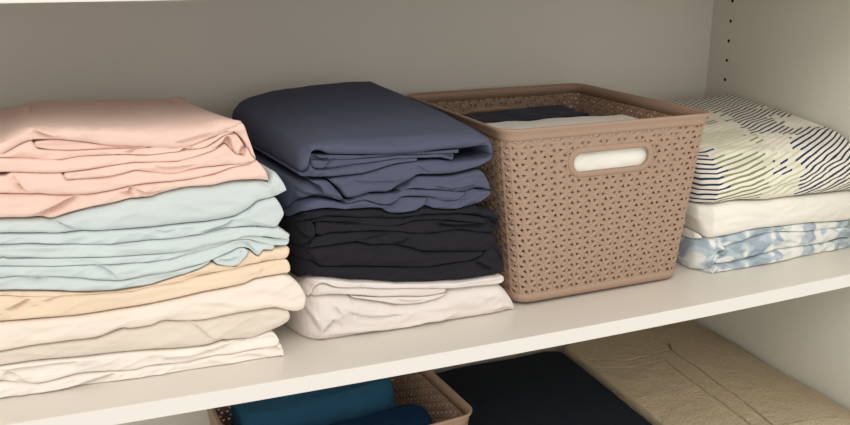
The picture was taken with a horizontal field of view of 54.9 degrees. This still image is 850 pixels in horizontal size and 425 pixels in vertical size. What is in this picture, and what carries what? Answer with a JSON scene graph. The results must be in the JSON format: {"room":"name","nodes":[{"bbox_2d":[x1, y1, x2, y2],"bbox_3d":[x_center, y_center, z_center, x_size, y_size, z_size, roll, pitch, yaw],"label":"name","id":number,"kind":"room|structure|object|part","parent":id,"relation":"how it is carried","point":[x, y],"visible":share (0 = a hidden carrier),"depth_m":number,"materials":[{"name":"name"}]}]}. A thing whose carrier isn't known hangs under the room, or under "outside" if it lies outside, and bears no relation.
{"room":"linen closet","nodes":[
{"label":"linen closet","id":0,"kind":"room"},
{"bbox_2d":[0,0,713,424],"bbox_3d":[-0.160,-0.004,1.335,1.473,1.900,0.016,-7,18,-20],"label":"wall","id":1,"kind":"structure","parent":0,"point":[214,55],"depth_m":1.27,"materials":[{"name":"white paint"}]},
{"bbox_2d":[0,0,160,2],"bbox_3d":[-0.078,-0.287,1.028,1.473,0.019,0.443,-7,18,-20],"label":"closet shelf","id":2,"kind":"object","parent":1,"relation":"attached to","point":[1,1],"visible":1,"depth_m":0.71,"materials":[{"name":"white laminate"}]},
{"bbox_2d":[0,247,849,424],"bbox_3d":[-0.076,0.112,1.146,1.473,0.029,0.443,-7,18,-20],"label":"closet shelf","id":3,"kind":"object","parent":1,"relation":"attached to","point":[307,364],"visible":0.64,"depth_m":0.98,"materials":[{"name":"white laminate"}]},
{"bbox_2d":[0,330,283,397],"bbox_3d":[-0.399,0.129,0.980,0.408,0.049,0.268,-7,18,-20],"label":"sheet","id":4,"kind":"object","parent":3,"relation":"on","point":[50,374],"visible":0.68,"depth_m":0.88,"materials":[{"name":"white fabric"}]},
{"bbox_2d":[0,307,289,364],"bbox_3d":[-0.392,0.109,0.977,0.412,0.037,0.262,-7,18,-20],"label":"sheet","id":5,"kind":"object","parent":4,"relation":"on","point":[252,323],"visible":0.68,"depth_m":0.89,"materials":[{"name":"grey fabric"}]},
{"bbox_2d":[0,273,305,350],"bbox_3d":[-0.381,0.080,0.968,0.429,0.046,0.262,-7,18,-20],"label":"sheet","id":6,"kind":"object","parent":5,"relation":"on","point":[282,290],"visible":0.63,"depth_m":0.87,"materials":[{"name":"beige fabric"}]},
{"bbox_2d":[0,245,289,320],"bbox_3d":[-0.387,0.048,0.963,0.409,0.047,0.267,-7,18,-20],"label":"sheet","id":7,"kind":"object","parent":6,"relation":"on","point":[15,304],"visible":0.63,"depth_m":0.86,"materials":[{"name":"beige fabric"}]},
{"bbox_2d":[0,163,288,290],"bbox_3d":[-0.384,-0.003,0.947,0.404,0.111,0.267,-7,18,-20],"label":"sheet","id":8,"kind":"object","parent":7,"relation":"on","point":[139,241],"visible":0.74,"depth_m":0.85,"materials":[{"name":"blue fabric"}]},
{"bbox_2d":[0,97,267,217],"bbox_3d":[-0.396,-0.079,0.942,0.375,0.093,0.312,-7,18,-20],"label":"sheet","id":9,"kind":"object","parent":8,"relation":"on","point":[57,158],"visible":1,"depth_m":0.83,"materials":[{"name":"pink fabric"}]},
{"bbox_2d":[284,272,513,338],"bbox_3d":[-0.075,0.072,1.118,0.316,0.081,0.273,-7,18,-20],"label":"sheet","id":10,"kind":"object","parent":3,"relation":"on","point":[334,306],"visible":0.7,"depth_m":1.00,"materials":[{"name":"white fabric"}]},
{"bbox_2d":[278,203,503,280],"bbox_3d":[-0.084,0.008,1.097,0.300,0.113,0.268,-7,18,-20],"label":"sheet","id":11,"kind":"object","parent":10,"relation":"on","point":[426,243],"visible":0.73,"depth_m":0.98,"materials":[{"name":"grey fabric"}]},
{"bbox_2d":[252,148,490,215],"bbox_3d":[-0.100,-0.053,1.074,0.288,0.053,0.268,-7,18,-20],"label":"sheet","id":12,"kind":"object","parent":11,"relation":"on","point":[455,190],"visible":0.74,"depth_m":0.97,"materials":[{"name":"blue fabric"}]},
{"bbox_2d":[232,81,491,196],"bbox_3d":[-0.096,-0.105,1.072,0.242,0.099,0.319,-9,19,-28],"label":"sheet","id":13,"kind":"object","parent":12,"relation":"on","point":[360,138],"visible":1,"depth_m":0.98,"materials":[{"name":"blue fabric"}]},
{"bbox_2d":[407,83,709,301],"bbox_3d":[0.180,-0.048,1.233,0.325,0.237,0.344,-7,18,-21],"label":"storage basket","id":14,"kind":"object","parent":3,"relation":"on","point":[689,122],"visible":0.66,"depth_m":1.09,"materials":[{"name":"beige plastic"}]},
{"bbox_3d":[0.117,-0.156,1.362,0.131,0.041,0.005,-7,18,-21],"label":"handle","id":15,"kind":"part","parent":14,"relation":"part of","materials":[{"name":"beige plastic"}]},
{"bbox_2d":[461,105,589,122],"bbox_3d":[0.146,-0.058,1.305,0.207,0.207,0.115,-7,18,-20],"label":"folded cloth","id":16,"kind":"object","parent":14,"relation":"in","point":[552,111],"visible":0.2,"depth_m":1.27,"materials":[{"name":"black fabric"}]},
{"bbox_2d":[499,201,665,292],"bbox_3d":[0.207,0.029,1.180,0.221,0.111,0.163,-7,18,-20],"label":"sheet","id":17,"kind":"object","parent":14,"relation":"in","point":[665,201],"visible":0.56,"depth_m":1.10,"materials":[{"name":"white fabric"}]},
{"bbox_2d":[485,115,685,218],"bbox_3d":[0.208,-0.075,1.156,0.261,0.100,0.182,-7,18,-20],"label":"sheet","id":18,"kind":"object","parent":17,"relation":"on","point":[632,156],"visible":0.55,"depth_m":1.08,"materials":[{"name":"white fabric"}]},
{"bbox_3d":[0.243,-0.069,1.066,0.131,0.041,0.005,-7,18,-21],"label":"handle","id":19,"kind":"part","parent":14,"relation":"part of","materials":[{"name":"beige plastic"}]},
{"bbox_2d":[676,220,849,272],"bbox_3d":[0.480,0.013,1.341,0.285,0.057,0.285,-7,18,-20],"label":"sheet","id":20,"kind":"object","parent":3,"relation":"on","point":[765,245],"visible":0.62,"depth_m":1.21,"materials":[{"name":"fabric"}]},
{"bbox_2d":[681,190,849,237],"bbox_3d":[0.472,-0.032,1.328,0.282,0.055,0.284,-7,18,-20],"label":"sheet","id":21,"kind":"object","parent":20,"relation":"on","point":[727,217],"visible":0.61,"depth_m":1.19,"materials":[{"name":"beige fabric"}]},
{"bbox_2d":[601,95,849,202],"bbox_3d":[0.466,-0.108,1.310,0.288,0.111,0.305,-7,18,-20],"label":"quilt","id":22,"kind":"object","parent":21,"relation":"on","point":[749,149],"visible":0.74,"depth_m":1.21,"materials":[{"name":"fabric"}]},
{"bbox_2d":[685,0,849,409],"bbox_3d":[0.621,-0.023,1.383,0.018,1.900,0.489,-7,18,-20],"label":"panel","id":23,"kind":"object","parent":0,"point":[792,57],"depth_m":1.36,"materials":[{"name":"white laminate"}]},
{"bbox_3d":[-0.073,0.516,1.265,1.473,0.019,0.443,-7,18,-20],"label":"floor","id":24,"kind":"structure","parent":0,"visible":0},
{"bbox_2d":[207,370,471,424],"bbox_3d":[-0.139,0.386,1.254,0.340,0.237,0.288,-8,18,-25],"label":"storage basket","id":25,"kind":"object","parent":24,"relation":"on","point":[436,387],"visible":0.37,"depth_m":1.28,"materials":[{"name":"beige plastic"}]},
{"bbox_2d":[231,377,395,424],"bbox_3d":[-0.169,0.379,1.285,0.246,0.225,0.103,-8,18,-25],"label":"folded towel","id":26,"kind":"object","parent":25,"relation":"on","point":[327,406],"visible":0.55,"depth_m":1.23,"materials":[{"name":"blue fabric"}]},
{"bbox_2d":[330,405,433,424],"bbox_3d":[-0.105,0.412,1.196,0.252,0.211,0.100,-8,18,-25],"label":"folded towel","id":27,"kind":"object","parent":25,"relation":"on","point":[406,414],"visible":1,"depth_m":1.20,"materials":[{"name":"blue fabric"}]},
{"bbox_2d":[425,351,651,424],"bbox_3d":[0.197,0.397,1.313,0.271,0.177,0.433,-7,18,-20],"label":"folded blanket","id":28,"kind":"object","parent":24,"relation":"on","point":[547,387],"visible":0.87,"depth_m":1.35,"materials":[{"name":"black fabric"}]},
{"bbox_2d":[564,322,849,424],"bbox_3d":[0.474,0.361,1.407,0.308,0.190,0.455,-7,18,-20],"label":"folded blanket","id":29,"kind":"object","parent":24,"relation":"on","point":[679,373],"visible":0.91,"depth_m":1.37,"materials":[{"name":"beige fabric"}]}
]}

